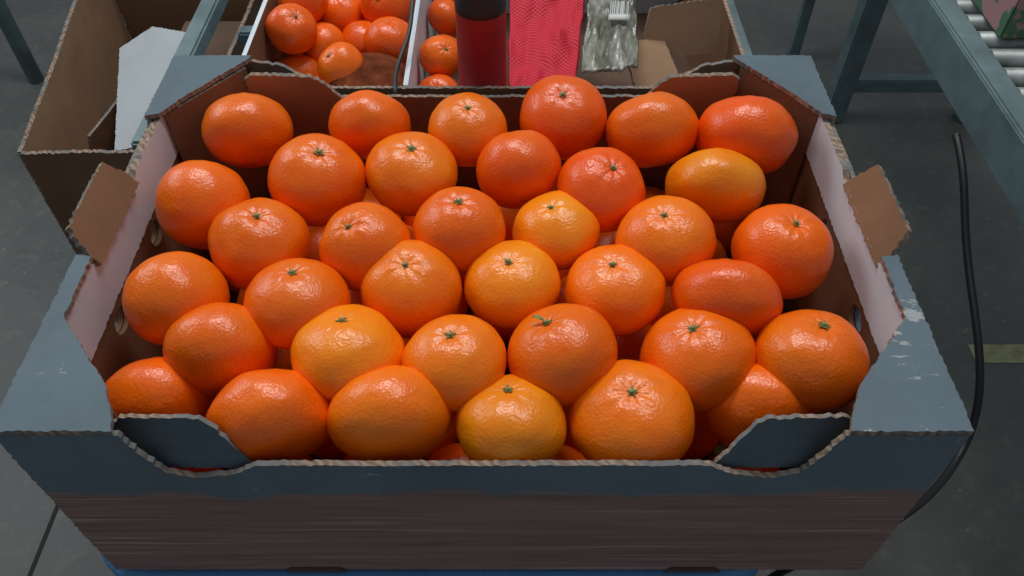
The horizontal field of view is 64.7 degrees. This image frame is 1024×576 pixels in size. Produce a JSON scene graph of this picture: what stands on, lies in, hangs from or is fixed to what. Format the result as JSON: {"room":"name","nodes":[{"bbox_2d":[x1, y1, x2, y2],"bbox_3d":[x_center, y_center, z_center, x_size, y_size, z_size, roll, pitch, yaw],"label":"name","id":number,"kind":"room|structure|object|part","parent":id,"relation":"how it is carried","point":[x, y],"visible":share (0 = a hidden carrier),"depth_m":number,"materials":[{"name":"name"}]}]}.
{"room":"warehouse","nodes":[
{"label":"warehouse","id":0,"kind":"room"},
{"bbox_2d":[0,0,1023,575],"bbox_3d":[0.000,-1.077,2.936,10.000,0.100,10.500,0,49,0],"label":"floor","id":1,"kind":"structure","parent":0,"point":[974,525],"depth_m":1.96,"materials":[{"name":"concrete"}]},
{"bbox_2d":[0,0,43,83],"bbox_3d":[-1.610,-0.935,2.145,0.380,0.900,0.044,0,49,0],"label":"frame","id":2,"kind":"object","parent":1,"relation":"on","point":[9,27],"visible":1,"depth_m":2.38,"materials":[{"name":"blue paint"}]},
{"bbox_2d":[27,505,58,575],"bbox_3d":[-0.872,-0.548,2.402,0.008,0.001,6.000,0,49,0],"label":"joint","id":3,"kind":"object","parent":1,"relation":"on","point":[56,508],"depth_m":1.50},
{"bbox_2d":[17,0,262,322],"bbox_3d":[-0.593,-0.148,1.549,0.327,0.754,0.582,0,49,0],"label":"cardboard box","id":4,"kind":"object","parent":1,"relation":"on","point":[101,81],"visible":0.24,"depth_m":1.28,"materials":[{"name":"brown cardboard"}]},
{"bbox_2d":[100,552,758,575],"bbox_3d":[-0.066,0.348,1.087,0.587,0.788,0.410,0,49,0],"label":"plastic tub","id":5,"kind":"object","parent":1,"relation":"on","point":[124,572],"visible":0.06,"depth_m":0.66,"materials":[{"name":"blue plastic"}]},
{"bbox_2d":[0,55,973,571],"bbox_3d":[-0.017,-0.006,0.717,0.630,0.234,0.432,0,49,0],"label":"fruit tray","id":6,"kind":"object","parent":5,"relation":"on","point":[849,474],"visible":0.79,"depth_m":0.60,"materials":[{"name":"grey cardboard"}]},
{"bbox_3d":[-0.284,-0.118,0.825,0.003,0.200,0.093,30,55,24],"label":"corner post","id":7,"kind":"part","parent":6,"relation":"part of","materials":[{"name":"brown cardboard"}]},
{"bbox_2d":[105,75,869,472],"bbox_3d":[-0.023,-0.001,0.710,0.572,0.225,0.405,0,49,0],"label":"mandarin","id":8,"kind":"object","parent":6,"relation":"in","point":[629,327],"visible":0.96,"depth_m":0.62,"materials":[{"name":"orange food"}]},
{"bbox_3d":[0.248,-0.119,0.826,0.003,0.200,0.093,-30,55,-24],"label":"corner post","id":9,"kind":"part","parent":6,"relation":"part of","materials":[{"name":"brown cardboard"}]},
{"bbox_3d":[0.251,0.115,0.620,0.003,0.200,0.072,32,56,25],"label":"corner post","id":10,"kind":"part","parent":6,"relation":"part of","materials":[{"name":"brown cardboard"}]},
{"bbox_2d":[131,0,751,149],"bbox_3d":[-0.060,-0.316,1.608,0.714,0.885,1.200,0,49,0],"label":"stand","id":11,"kind":"object","parent":1,"relation":"on","point":[197,37],"visible":0.12,"depth_m":1.04,"materials":[{"name":"grey metal"}]},
{"bbox_3d":[-0.405,-0.600,1.285,0.024,0.025,1.200,0,49,0],"label":"rail","id":12,"kind":"part","parent":11,"relation":"part of","materials":[{"name":"metal"}]},
{"bbox_2d":[242,0,744,94],"bbox_3d":[-0.020,-0.318,1.016,0.542,0.185,0.420,0,49,0],"label":"open cardboard box","id":13,"kind":"object","parent":11,"relation":"on","point":[673,36],"visible":0.26,"depth_m":0.91,"materials":[{"name":"brown cardboard"}]},
{"bbox_2d":[265,0,457,86],"bbox_3d":[-0.169,-0.307,1.007,0.237,0.152,0.372,0,49,0],"label":"mandarin","id":14,"kind":"object","parent":13,"relation":"in","point":[337,42],"visible":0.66,"depth_m":0.94,"materials":[{"name":"orange food"}]},
{"bbox_2d":[393,0,414,94],"bbox_3d":[-0.109,-0.330,1.015,0.014,0.194,0.481,1,49,1],"label":"cable","id":15,"kind":"object","parent":13,"relation":"on","point":[412,4],"visible":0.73,"depth_m":0.85,"materials":[{"name":"rubber"}]},
{"bbox_2d":[454,0,506,86],"bbox_3d":[-0.031,-0.224,0.855,0.051,0.292,0.051,0,49,0],"label":"spray can","id":16,"kind":"object","parent":13,"relation":"in","point":[480,24],"visible":0.33,"depth_m":0.80,"materials":[{"name":"red metal"}]},
{"bbox_2d":[508,0,583,86],"bbox_3d":[0.044,-0.313,0.939,0.108,0.028,0.293,0,49,0],"label":"mesh bag","id":17,"kind":"object","parent":13,"relation":"in","point":[544,39],"visible":0.87,"depth_m":0.91,"materials":[{"name":"plastic"}]},
{"bbox_2d":[581,0,638,73],"bbox_3d":[0.115,-0.332,0.921,0.059,0.026,0.291,5,49,4],"label":"clear plastic bag","id":18,"kind":"object","parent":13,"relation":"in","point":[611,44],"visible":1,"depth_m":0.87,"materials":[{"name":"clear plastic"}]},
{"bbox_3d":[0.285,-0.600,1.285,0.024,0.025,1.200,0,49,0],"label":"rail","id":19,"kind":"part","parent":11,"relation":"part of","materials":[{"name":"metal"}]},
{"bbox_2d":[767,133,983,575],"bbox_3d":[0.460,0.219,1.233,0.330,0.739,0.515,0,49,0],"label":"power cable","id":20,"kind":"object","parent":1,"relation":"on","point":[952,466],"visible":0.71,"depth_m":1.08,"materials":[{"name":"rubber"}]},
{"bbox_2d":[787,0,1023,224],"bbox_3d":[0.975,0.045,1.337,0.750,0.815,2.900,0,49,0],"label":"conveyor","id":21,"kind":"object","parent":1,"relation":"on","point":[980,73],"visible":0.94,"depth_m":1.16,"materials":[{"name":"metal"}]},
{"bbox_3d":[0.885,-0.971,2.279,0.030,0.745,0.030,0,49,0],"label":"thin leg","id":22,"kind":"part","parent":21,"relation":"part of","materials":[{"name":"blue paint"}]},
{"bbox_3d":[0.930,-0.742,2.077,0.054,0.745,0.054,0,49,0],"label":"leg","id":23,"kind":"part","parent":21,"relation":"part of","materials":[{"name":"blue paint"}]},
{"bbox_3d":[0.631,-0.201,1.057,0.006,0.070,2.900,0,49,0],"label":"rail","id":24,"kind":"part","parent":21,"relation":"part of","materials":[{"name":"metal"}]},
{"bbox_3d":[1.320,-0.742,2.077,0.054,0.745,0.054,0,49,0],"label":"leg","id":25,"kind":"part","parent":21,"relation":"part of","materials":[{"name":"paint"}]},
{"bbox_2d":[973,0,1023,38],"bbox_3d":[0.880,-0.520,1.179,0.380,0.170,0.300,0,49,0],"label":"carton","id":26,"kind":"object","parent":21,"relation":"on","point":[1006,17],"visible":1,"depth_m":1.14,"materials":[{"name":"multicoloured cardboard"}]},
{"bbox_2d":[968,344,1023,362],"bbox_3d":[1.385,0.145,1.790,0.730,0.002,0.050,0,49,0],"label":"tape","id":27,"kind":"object","parent":1,"relation":"on","point":[993,353],"visible":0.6,"depth_m":1.79,"materials":[{"name":"plastic"}]}
]}

